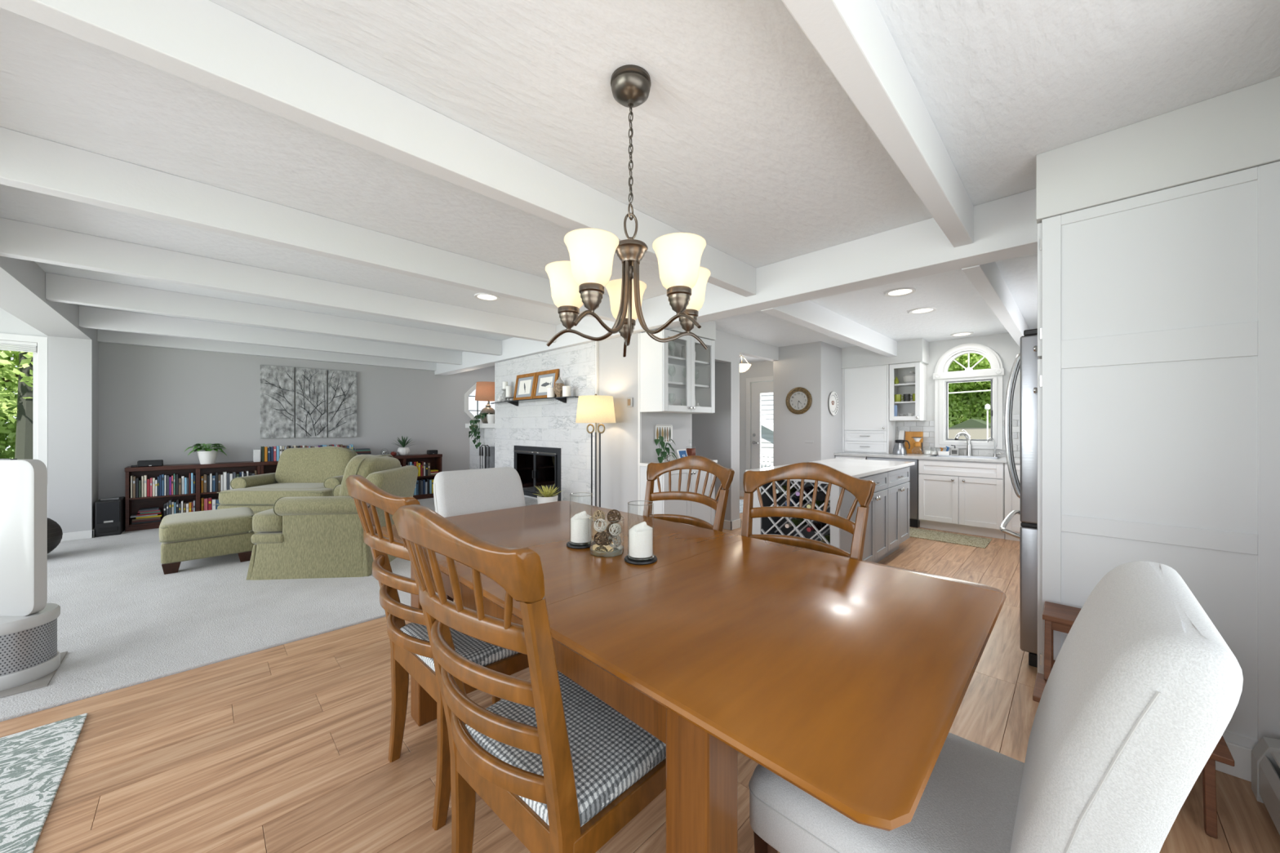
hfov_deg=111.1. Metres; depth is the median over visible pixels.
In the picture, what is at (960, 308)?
ceiling
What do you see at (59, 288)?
ceiling beam
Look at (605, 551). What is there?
glass vase
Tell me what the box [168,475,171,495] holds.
book
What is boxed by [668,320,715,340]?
soffit
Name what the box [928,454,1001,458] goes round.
sink
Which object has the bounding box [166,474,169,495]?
book
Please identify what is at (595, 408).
floor lamp
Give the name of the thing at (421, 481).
book
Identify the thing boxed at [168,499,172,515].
book
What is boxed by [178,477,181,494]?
book
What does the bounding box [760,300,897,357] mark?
ceiling beam
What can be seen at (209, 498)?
book
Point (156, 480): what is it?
book
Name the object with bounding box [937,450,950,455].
tray
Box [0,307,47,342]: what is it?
wall
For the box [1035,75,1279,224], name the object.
soffit
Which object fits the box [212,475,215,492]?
book
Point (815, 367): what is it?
wall
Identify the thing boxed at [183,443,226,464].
pothos
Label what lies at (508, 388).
pillar candle
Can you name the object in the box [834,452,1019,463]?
countertop
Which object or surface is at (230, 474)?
book
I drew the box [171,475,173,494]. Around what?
book
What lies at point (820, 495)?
wine bottle
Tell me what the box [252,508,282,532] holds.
seat cushion
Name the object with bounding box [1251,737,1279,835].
baseboard heater
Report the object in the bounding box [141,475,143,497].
book
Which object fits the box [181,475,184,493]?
book
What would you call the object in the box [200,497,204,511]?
book
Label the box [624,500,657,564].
hurricane vase
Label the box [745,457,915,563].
kitchen island
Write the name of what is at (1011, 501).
base cabinet
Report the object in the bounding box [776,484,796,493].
wine bottle
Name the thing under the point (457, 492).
upholstered chair
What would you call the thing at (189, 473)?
book
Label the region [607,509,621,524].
ball
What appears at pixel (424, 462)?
book
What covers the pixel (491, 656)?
seat cushion
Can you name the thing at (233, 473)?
book
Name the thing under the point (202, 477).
book
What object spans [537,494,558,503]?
pot
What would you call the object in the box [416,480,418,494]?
book
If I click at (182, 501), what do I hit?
book
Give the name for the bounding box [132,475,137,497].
book
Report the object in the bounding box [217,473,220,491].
book
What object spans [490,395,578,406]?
mantel shelf
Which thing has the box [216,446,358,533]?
armchair
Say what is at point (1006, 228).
ceiling beam
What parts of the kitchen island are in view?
rack frame, panel, door, drawer, door, door, drawer, door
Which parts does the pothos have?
stem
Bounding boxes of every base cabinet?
[640,466,715,526]
[835,455,866,459]
[918,458,1004,539]
[1004,462,1021,541]
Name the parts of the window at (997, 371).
casing, arch casing, arch sash, arch casing, sash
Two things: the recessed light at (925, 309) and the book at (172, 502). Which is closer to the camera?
the recessed light at (925, 309)
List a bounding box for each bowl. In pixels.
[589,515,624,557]
[902,375,915,383]
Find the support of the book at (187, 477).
on the bookcase at (132, 505)
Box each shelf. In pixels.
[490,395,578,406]
[667,355,710,366]
[667,381,710,388]
[893,382,915,386]
[893,400,915,404]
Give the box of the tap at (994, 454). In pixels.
[986,437,1002,457]
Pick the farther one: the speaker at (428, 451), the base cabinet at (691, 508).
the speaker at (428, 451)
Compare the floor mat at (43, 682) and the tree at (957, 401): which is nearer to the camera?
the floor mat at (43, 682)
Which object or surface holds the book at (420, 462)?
on the bookcase at (435, 460)
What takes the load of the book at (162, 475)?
on the bookcase at (132, 505)
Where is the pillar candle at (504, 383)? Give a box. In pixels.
[502,381,507,388]
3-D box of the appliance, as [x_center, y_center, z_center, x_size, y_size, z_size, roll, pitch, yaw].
[-3.212,0.705,2.178,0.477,1.090,0.304,0,0,0]
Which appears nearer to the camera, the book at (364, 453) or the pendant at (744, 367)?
the pendant at (744, 367)
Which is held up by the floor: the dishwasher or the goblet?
the dishwasher
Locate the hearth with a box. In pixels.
[524,497,537,506]
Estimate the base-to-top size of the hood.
0.022 m
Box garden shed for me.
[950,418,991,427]
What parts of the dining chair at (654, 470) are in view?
post, crest rail, post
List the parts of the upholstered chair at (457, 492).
leg, backrest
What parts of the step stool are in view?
leg, leg, rail, leg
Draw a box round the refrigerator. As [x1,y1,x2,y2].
[1000,328,1039,667]
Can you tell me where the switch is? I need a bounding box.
[804,440,813,443]
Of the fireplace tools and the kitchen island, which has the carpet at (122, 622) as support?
the fireplace tools
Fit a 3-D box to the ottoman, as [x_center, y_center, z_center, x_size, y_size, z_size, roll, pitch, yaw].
[-4.059,1.042,4.144,0.633,0.433,0.703,0,0,-45]
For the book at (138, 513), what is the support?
on the book at (134, 515)
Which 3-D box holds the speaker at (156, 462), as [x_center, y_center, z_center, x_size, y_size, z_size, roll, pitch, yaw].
[-6.058,0.456,5.436,0.210,0.075,0.104,0,0,-45]
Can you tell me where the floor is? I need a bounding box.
[0,496,1279,852]
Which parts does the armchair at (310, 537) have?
arm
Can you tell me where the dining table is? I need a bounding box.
[381,500,1006,852]
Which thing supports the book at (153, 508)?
on the book at (159, 508)
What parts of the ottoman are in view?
leg, leg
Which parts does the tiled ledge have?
ash door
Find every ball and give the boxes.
[47,517,62,553]
[592,510,604,523]
[593,530,608,546]
[594,518,606,532]
[599,532,612,545]
[606,523,619,536]
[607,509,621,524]
[608,523,621,536]
[608,534,621,547]
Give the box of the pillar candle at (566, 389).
[562,386,570,396]
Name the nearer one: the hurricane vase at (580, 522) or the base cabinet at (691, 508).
the hurricane vase at (580, 522)
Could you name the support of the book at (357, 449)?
on the book at (354, 450)
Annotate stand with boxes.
[503,396,513,400]
[911,436,923,451]
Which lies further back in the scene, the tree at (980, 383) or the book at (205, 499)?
the tree at (980, 383)
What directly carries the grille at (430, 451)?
attached to the speaker at (428, 451)
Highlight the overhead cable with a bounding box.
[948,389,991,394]
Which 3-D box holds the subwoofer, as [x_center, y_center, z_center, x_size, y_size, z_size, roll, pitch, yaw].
[-6.245,1.058,5.181,0.195,0.400,0.400,0,0,-45]
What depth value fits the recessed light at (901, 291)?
3.70 m
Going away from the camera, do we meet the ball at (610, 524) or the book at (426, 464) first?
the ball at (610, 524)
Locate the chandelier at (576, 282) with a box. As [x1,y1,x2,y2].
[545,64,711,356]
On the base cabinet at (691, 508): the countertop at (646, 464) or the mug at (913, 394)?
the countertop at (646, 464)
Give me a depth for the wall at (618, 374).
4.63 m
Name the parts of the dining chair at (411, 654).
crest rail, post, seat rail, post, seat rail, leg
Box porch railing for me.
[760,451,773,467]
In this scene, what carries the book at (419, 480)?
on the bookcase at (435, 460)
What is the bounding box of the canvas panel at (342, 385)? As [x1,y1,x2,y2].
[328,369,356,437]
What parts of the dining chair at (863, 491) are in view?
post, crest rail, post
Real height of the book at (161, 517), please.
0.020 m
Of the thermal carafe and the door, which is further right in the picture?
the thermal carafe
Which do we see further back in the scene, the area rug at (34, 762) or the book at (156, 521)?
the book at (156, 521)
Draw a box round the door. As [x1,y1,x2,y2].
[746,376,773,470]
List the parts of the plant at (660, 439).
stem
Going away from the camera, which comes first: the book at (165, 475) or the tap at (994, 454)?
the tap at (994, 454)
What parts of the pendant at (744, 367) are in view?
lamp shade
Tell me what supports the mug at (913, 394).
on the upper cabinet at (918, 406)
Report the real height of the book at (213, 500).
0.216 m
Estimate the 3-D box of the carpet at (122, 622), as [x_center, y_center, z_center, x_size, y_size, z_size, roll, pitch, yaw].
[-3.894,1.269,4.319,5.600,0.022,5.045,0,0,-45]
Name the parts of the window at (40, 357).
sash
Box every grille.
[96,502,119,524]
[429,450,437,453]
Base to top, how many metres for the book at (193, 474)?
0.234 m
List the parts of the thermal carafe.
lid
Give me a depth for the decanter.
4.66 m
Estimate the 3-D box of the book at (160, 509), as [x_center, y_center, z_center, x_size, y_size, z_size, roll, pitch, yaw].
[-6.074,1.058,5.452,0.170,0.018,0.150,0,0,-45]
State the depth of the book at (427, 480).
7.71 m
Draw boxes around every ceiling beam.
[0,0,755,297]
[0,126,616,322]
[0,217,555,342]
[45,272,502,355]
[78,305,462,364]
[97,328,435,370]
[434,188,1037,375]
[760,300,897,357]
[781,0,973,247]
[961,262,1029,346]
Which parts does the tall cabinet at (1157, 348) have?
knob, knob, door, door, panel, panel, panel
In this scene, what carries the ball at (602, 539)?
in the glass vase at (605, 551)
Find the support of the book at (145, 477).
on the bookcase at (132, 505)
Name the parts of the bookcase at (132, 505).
shelf, shelf, shelf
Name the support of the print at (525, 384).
on the mantel shelf at (563, 399)
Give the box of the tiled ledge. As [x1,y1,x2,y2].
[465,423,495,469]
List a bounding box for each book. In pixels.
[130,475,133,497]
[130,514,157,517]
[131,518,161,524]
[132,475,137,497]
[132,516,160,520]
[132,516,161,522]
[135,477,139,497]
[136,511,161,515]
[136,513,162,519]
[137,508,159,512]
[138,480,141,497]
[138,506,159,511]
[139,509,160,514]
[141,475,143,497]
[143,474,147,497]
[146,478,150,497]
[150,476,153,496]
[152,476,155,496]
[155,479,157,496]
[157,475,159,496]
[159,474,161,496]
[161,473,164,495]
[163,503,165,517]
[164,474,166,495]
[165,502,168,515]
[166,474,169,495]
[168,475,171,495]
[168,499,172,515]
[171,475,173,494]
[171,500,174,514]
[173,473,175,494]
[173,501,176,513]
[175,473,178,494]
[176,499,178,513]
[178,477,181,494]
[178,502,181,513]
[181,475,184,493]
[181,499,183,512]
[183,502,186,512]
[184,476,186,493]
[186,476,188,493]
[186,502,188,512]
[188,472,191,493]
[188,501,191,512]
[191,472,193,493]
[193,474,195,493]
[200,475,203,493]
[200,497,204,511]
[203,473,206,493]
[204,497,207,511]
[206,474,209,492]
[208,497,211,510]
[209,473,212,492]
[211,498,215,510]
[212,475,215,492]
[215,471,217,491]
[215,498,219,509]
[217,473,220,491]
[220,474,222,491]
[222,471,226,490]
[226,472,229,489]
[229,473,232,489]
[232,471,235,479]
[261,446,264,462]
[264,446,267,461]
[267,448,270,461]
[269,446,273,461]
[273,446,275,461]
[275,445,279,461]
[279,445,281,457]
[353,448,369,450]
[354,449,370,451]
[356,452,371,454]
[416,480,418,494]
[417,462,420,476]
[418,461,423,475]
[418,480,420,494]
[419,480,422,494]
[420,479,425,494]
[423,462,425,475]
[424,478,429,493]
[425,462,430,475]
[425,463,427,475]
[425,481,426,493]
[429,479,431,493]
[430,479,433,493]
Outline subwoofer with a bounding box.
[94,496,124,537]
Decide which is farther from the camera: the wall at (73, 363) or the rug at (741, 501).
the rug at (741, 501)
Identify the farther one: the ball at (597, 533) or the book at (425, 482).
the book at (425, 482)
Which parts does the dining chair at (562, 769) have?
post, crest rail, seat rail, post, seat rail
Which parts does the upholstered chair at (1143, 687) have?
leg, seat, backrest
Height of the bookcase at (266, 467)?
0.765 m
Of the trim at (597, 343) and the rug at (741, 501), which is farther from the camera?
the rug at (741, 501)
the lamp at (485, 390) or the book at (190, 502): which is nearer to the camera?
the book at (190, 502)
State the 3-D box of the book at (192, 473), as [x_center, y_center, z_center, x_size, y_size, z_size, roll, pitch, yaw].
[-5.824,0.732,5.712,0.020,0.263,0.151,0,0,-45]
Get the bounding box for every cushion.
[159,506,254,542]
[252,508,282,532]
[275,446,358,483]
[338,454,400,496]
[400,622,518,671]
[465,671,666,827]
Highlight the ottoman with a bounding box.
[159,506,254,574]
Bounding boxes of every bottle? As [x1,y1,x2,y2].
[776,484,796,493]
[785,495,807,506]
[785,517,806,528]
[795,485,817,497]
[806,498,828,509]
[806,521,828,532]
[816,489,826,501]
[820,533,830,543]
[951,448,959,455]
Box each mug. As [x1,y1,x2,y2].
[894,394,903,401]
[903,394,912,401]
[912,393,922,400]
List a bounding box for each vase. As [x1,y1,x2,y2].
[497,395,502,401]
[566,492,595,549]
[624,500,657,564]
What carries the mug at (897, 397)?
on the upper cabinet at (918, 406)
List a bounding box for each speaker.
[137,459,163,466]
[426,449,437,454]
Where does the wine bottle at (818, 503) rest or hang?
in the kitchen island
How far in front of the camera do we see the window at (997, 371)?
5.59 m
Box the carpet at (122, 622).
[0,497,435,722]
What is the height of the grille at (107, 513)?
0.235 m
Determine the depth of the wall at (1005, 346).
5.81 m
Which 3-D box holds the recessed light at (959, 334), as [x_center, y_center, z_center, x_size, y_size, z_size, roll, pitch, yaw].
[3.960,-1.134,5.402,0.228,0.012,0.228,0,0,-45]
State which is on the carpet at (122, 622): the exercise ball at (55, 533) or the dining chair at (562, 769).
the exercise ball at (55, 533)
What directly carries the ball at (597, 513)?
in the glass vase at (605, 551)
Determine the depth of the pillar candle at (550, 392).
5.16 m
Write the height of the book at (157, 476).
0.239 m
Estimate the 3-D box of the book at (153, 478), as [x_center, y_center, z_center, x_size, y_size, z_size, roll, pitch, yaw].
[-6.054,0.750,5.473,0.021,0.227,0.151,0,0,-45]
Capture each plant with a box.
[391,435,414,455]
[468,413,494,448]
[653,435,676,462]
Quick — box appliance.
[0,458,60,691]
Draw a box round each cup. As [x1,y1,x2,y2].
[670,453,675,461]
[907,413,915,416]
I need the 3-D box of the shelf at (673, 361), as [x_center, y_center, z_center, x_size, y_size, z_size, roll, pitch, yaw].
[0.396,-0.680,4.572,0.789,0.020,0.266,0,0,-45]
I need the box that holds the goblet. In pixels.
[501,388,506,401]
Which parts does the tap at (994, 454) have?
spout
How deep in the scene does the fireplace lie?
5.46 m
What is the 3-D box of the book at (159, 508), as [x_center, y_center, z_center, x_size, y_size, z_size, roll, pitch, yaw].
[-6.081,1.042,5.445,0.180,0.014,0.150,0,0,-45]
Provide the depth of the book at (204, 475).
5.74 m
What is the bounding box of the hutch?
[842,364,895,453]
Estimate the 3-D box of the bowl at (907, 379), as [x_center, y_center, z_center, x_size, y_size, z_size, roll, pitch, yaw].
[3.670,-0.626,5.933,0.204,0.100,0.204,0,0,-45]
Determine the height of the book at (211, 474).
0.240 m
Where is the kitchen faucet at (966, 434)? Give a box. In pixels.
[955,429,972,456]
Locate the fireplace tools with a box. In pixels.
[479,444,490,468]
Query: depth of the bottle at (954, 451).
5.57 m
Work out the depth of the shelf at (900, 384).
5.97 m
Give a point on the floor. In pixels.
(282, 748)
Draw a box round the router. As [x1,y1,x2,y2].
[100,497,119,501]
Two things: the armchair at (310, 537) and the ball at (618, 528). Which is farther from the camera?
the armchair at (310, 537)
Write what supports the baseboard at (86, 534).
attached to the wall at (73, 363)
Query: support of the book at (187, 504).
on the bookcase at (132, 505)
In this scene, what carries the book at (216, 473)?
on the bookcase at (132, 505)
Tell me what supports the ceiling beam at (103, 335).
attached to the ceiling at (745, 141)
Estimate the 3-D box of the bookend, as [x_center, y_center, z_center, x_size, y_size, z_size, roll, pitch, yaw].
[-5.378,0.408,6.162,0.070,0.170,0.120,0,0,-45]
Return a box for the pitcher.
[680,346,685,358]
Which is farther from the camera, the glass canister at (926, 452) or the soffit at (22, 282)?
the glass canister at (926, 452)
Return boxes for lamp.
[475,381,494,423]
[575,394,615,506]
[984,404,990,439]
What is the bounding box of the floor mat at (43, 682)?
[0,651,67,697]
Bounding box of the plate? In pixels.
[828,391,838,415]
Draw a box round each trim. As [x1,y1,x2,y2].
[595,341,599,506]
[638,333,641,515]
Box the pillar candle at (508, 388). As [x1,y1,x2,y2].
[506,386,511,396]
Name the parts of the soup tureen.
lid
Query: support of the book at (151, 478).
on the bookcase at (132, 505)
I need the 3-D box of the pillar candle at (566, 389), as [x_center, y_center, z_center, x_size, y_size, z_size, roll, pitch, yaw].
[-0.842,-0.407,5.042,0.096,0.130,0.096,0,0,-45]
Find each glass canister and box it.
[923,446,932,454]
[930,447,937,454]
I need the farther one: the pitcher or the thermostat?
the pitcher
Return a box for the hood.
[1271,751,1279,768]
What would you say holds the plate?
attached to the wall at (815, 367)
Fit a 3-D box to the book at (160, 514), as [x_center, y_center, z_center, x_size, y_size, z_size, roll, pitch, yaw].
[-6.081,1.111,5.445,0.210,0.020,0.150,0,0,-45]
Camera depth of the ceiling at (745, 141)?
1.67 m
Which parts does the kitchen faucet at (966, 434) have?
spout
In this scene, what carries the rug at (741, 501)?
on the floor
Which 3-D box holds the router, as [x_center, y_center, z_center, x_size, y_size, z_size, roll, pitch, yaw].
[-6.215,0.848,5.155,0.140,0.020,0.120,0,0,-45]
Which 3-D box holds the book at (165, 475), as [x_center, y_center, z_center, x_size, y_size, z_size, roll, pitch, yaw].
[-5.991,0.736,5.545,0.015,0.254,0.150,0,0,-45]
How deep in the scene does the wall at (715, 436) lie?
5.48 m
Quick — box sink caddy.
[937,445,950,455]
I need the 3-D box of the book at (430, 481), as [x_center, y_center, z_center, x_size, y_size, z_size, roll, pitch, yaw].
[-3.741,1.063,7.793,0.033,0.239,0.150,0,0,-45]
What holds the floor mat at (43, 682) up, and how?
on the carpet at (122, 622)
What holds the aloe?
on the hearth
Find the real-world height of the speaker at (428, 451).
0.075 m
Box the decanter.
[686,442,695,456]
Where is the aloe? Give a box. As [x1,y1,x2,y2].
[533,483,562,503]
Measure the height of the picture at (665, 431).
0.190 m
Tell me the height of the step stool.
0.502 m
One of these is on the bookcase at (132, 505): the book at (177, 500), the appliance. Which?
the book at (177, 500)
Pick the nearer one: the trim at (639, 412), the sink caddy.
the trim at (639, 412)
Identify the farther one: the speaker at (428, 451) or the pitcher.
the speaker at (428, 451)
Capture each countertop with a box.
[639,459,717,466]
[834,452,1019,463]
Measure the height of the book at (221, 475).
0.218 m
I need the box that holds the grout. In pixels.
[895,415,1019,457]
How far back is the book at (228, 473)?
5.90 m
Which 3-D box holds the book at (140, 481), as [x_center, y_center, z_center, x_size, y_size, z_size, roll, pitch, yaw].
[-6.136,0.760,5.395,0.020,0.205,0.150,0,0,-45]
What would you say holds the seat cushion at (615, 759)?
on the dining chair at (562, 769)
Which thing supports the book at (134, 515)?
on the book at (160, 514)
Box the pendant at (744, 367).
[739,355,751,372]
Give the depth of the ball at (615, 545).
1.67 m
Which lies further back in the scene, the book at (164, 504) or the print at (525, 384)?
the print at (525, 384)
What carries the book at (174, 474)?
on the bookcase at (132, 505)
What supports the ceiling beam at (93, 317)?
attached to the ceiling at (745, 141)
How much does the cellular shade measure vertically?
0.102 m
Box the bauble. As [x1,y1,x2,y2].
[390,450,396,456]
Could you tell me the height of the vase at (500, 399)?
0.085 m
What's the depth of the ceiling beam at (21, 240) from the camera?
3.25 m
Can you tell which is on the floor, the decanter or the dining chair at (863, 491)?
the dining chair at (863, 491)
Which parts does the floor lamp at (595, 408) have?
rod, lamp shade, rod, rod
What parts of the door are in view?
glass frame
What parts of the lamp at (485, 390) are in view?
lamp shade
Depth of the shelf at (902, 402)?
5.91 m
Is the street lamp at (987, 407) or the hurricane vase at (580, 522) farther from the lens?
the street lamp at (987, 407)
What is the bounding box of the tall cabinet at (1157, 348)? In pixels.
[1033,160,1279,782]
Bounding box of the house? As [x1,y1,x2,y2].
[760,392,773,467]
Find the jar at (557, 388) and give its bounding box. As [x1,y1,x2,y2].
[553,377,564,397]
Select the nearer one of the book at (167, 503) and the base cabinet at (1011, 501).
the base cabinet at (1011, 501)
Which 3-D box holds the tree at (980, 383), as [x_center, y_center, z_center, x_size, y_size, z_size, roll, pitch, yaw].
[14.209,-2.629,15.202,7.418,9.011,7.572,0,0,16]
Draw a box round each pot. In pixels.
[195,450,218,464]
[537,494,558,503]
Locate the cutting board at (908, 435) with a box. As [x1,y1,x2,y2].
[905,431,923,453]
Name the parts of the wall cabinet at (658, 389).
door, door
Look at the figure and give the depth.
5.98 m
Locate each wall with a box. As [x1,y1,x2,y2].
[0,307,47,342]
[47,328,98,533]
[98,342,494,499]
[599,333,639,515]
[640,332,692,462]
[692,333,739,520]
[713,329,778,363]
[739,332,1019,490]
[773,341,842,466]
[948,427,991,439]
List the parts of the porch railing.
rail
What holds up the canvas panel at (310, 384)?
attached to the wall at (155, 402)
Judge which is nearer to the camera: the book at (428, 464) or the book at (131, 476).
the book at (131, 476)
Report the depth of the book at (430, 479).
7.77 m
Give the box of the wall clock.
[786,386,812,414]
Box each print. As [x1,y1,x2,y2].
[513,372,536,399]
[533,368,559,398]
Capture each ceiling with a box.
[0,0,1279,351]
[713,253,1037,364]
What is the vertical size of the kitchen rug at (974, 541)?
0.008 m
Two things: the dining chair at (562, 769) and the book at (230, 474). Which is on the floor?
the dining chair at (562, 769)
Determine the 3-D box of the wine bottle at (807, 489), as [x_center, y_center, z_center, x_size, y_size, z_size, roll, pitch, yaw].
[1.359,0.535,3.596,0.302,0.078,0.077,0,0,-45]
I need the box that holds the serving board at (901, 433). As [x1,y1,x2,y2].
[897,430,904,439]
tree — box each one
[0,344,32,458]
[947,353,991,427]
[948,353,991,424]
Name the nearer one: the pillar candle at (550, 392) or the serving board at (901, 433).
the pillar candle at (550, 392)
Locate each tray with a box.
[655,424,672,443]
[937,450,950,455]
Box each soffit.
[0,256,91,339]
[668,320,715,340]
[841,337,928,368]
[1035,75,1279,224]
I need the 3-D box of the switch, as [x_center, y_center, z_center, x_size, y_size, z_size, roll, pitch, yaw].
[2.303,0.210,5.980,0.006,0.030,0.120,0,0,-45]
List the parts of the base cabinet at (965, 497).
door, false drawer, door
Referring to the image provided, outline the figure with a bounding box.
[893,377,898,384]
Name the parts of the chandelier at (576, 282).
lamp shade, arm, lamp shade, arm, lamp shade, arm, cord, arm, arm, lamp shade, lamp shade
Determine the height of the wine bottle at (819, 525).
0.078 m
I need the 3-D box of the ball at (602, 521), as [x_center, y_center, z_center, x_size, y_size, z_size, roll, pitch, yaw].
[-0.154,0.382,1.696,0.050,0.051,0.051,0,0,-45]
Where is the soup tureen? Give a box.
[902,371,915,383]
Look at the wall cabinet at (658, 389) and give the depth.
4.44 m
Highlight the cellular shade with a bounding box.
[0,339,37,352]
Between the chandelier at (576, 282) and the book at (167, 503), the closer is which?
the chandelier at (576, 282)
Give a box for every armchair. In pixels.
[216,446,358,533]
[246,454,417,580]
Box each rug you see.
[0,713,87,852]
[739,499,743,513]
[909,527,991,548]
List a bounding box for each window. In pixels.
[0,333,47,469]
[464,382,489,423]
[933,343,1004,449]
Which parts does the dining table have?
leg, leg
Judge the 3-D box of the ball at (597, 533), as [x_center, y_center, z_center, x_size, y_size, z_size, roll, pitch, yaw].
[-0.151,0.435,1.708,0.057,0.057,0.057,0,0,-45]
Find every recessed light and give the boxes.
[474,293,499,301]
[884,287,915,297]
[908,306,936,314]
[950,332,973,336]
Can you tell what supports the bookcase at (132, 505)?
on the carpet at (122, 622)
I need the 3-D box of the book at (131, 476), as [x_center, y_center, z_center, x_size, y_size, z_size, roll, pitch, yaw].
[-6.186,0.730,5.350,0.016,0.267,0.151,0,0,-45]
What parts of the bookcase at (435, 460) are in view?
shelf, shelf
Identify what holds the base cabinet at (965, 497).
on the floor
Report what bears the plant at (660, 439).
on the countertop at (646, 464)
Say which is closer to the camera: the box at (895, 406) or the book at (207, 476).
the book at (207, 476)
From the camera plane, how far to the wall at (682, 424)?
4.65 m
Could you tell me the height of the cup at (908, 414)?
0.080 m
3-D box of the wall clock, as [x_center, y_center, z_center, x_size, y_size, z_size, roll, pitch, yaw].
[2.193,-0.356,6.075,0.022,0.376,0.376,0,0,-45]
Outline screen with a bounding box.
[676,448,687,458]
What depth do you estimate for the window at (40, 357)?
4.73 m
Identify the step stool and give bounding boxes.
[1032,601,1234,838]
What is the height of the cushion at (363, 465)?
0.526 m
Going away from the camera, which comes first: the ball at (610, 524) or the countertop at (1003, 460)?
the ball at (610, 524)
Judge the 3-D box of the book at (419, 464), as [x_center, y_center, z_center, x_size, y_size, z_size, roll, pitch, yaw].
[-3.878,0.750,7.668,0.039,0.226,0.151,0,0,-45]
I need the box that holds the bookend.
[253,448,260,462]
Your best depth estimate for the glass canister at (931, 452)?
5.76 m
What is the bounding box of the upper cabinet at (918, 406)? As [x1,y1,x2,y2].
[888,361,926,421]
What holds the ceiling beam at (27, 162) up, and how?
attached to the ceiling at (745, 141)
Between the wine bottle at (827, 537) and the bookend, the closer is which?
the wine bottle at (827, 537)
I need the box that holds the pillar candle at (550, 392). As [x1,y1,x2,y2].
[546,387,555,397]
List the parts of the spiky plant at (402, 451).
pot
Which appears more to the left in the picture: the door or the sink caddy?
the door
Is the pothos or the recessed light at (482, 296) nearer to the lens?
the recessed light at (482, 296)
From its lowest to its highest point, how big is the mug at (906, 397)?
0.100 m
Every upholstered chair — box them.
[433,466,525,601]
[748,561,1243,852]
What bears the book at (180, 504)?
on the bookcase at (132, 505)
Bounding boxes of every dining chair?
[345,475,528,831]
[391,504,666,852]
[642,455,734,531]
[741,462,875,559]
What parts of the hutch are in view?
drawer, drawer, door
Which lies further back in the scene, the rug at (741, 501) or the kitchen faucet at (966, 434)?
the rug at (741, 501)
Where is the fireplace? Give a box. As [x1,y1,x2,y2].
[494,341,595,506]
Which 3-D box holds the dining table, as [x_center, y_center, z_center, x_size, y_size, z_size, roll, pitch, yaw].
[-0.091,0.877,1.712,1.119,0.785,2.250,0,0,-45]
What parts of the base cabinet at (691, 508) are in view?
door, door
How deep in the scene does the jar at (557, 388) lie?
5.13 m
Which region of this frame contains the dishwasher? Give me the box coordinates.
[866,457,919,528]
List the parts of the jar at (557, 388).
lid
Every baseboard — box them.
[60,528,94,542]
[723,518,741,530]
[739,490,744,497]
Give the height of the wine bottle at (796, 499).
0.078 m
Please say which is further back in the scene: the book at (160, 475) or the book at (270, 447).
the book at (270, 447)
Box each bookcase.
[124,461,261,532]
[260,461,278,474]
[388,453,442,499]
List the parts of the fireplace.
glass door, pane, rail, pane, glass door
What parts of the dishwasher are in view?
kick plate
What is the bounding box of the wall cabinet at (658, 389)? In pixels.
[640,328,715,413]
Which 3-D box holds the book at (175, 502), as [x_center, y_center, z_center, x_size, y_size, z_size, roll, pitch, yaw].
[-5.940,1.073,5.613,0.016,0.221,0.150,0,0,-45]
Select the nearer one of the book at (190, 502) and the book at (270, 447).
the book at (190, 502)
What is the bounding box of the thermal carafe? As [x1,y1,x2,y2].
[892,440,910,454]
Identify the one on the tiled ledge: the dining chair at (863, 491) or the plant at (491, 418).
the plant at (491, 418)
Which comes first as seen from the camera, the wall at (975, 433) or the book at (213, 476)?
the book at (213, 476)
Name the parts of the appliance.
panel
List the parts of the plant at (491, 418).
stem, pot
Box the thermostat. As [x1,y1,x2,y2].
[626,397,633,407]
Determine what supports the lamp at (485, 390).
on the tiled ledge
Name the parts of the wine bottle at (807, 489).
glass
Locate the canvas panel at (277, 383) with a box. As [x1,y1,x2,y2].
[260,364,294,438]
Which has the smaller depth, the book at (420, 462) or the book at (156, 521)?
the book at (156, 521)
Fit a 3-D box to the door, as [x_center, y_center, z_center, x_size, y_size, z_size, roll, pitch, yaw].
[2.304,0.203,7.512,0.097,2.135,1.085,0,0,-45]
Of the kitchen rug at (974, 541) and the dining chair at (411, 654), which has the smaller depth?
the dining chair at (411, 654)
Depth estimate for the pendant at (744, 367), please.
6.40 m
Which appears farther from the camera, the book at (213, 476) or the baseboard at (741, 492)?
the baseboard at (741, 492)
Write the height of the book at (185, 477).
0.210 m
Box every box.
[893,404,897,416]
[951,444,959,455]
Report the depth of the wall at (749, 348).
5.65 m
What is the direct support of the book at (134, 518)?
on the book at (161, 517)
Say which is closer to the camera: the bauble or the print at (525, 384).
the print at (525, 384)
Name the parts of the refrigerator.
handle, handle, handle, freezer drawer, door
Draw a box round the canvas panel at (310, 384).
[295,367,327,437]
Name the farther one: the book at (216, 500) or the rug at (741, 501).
the rug at (741, 501)

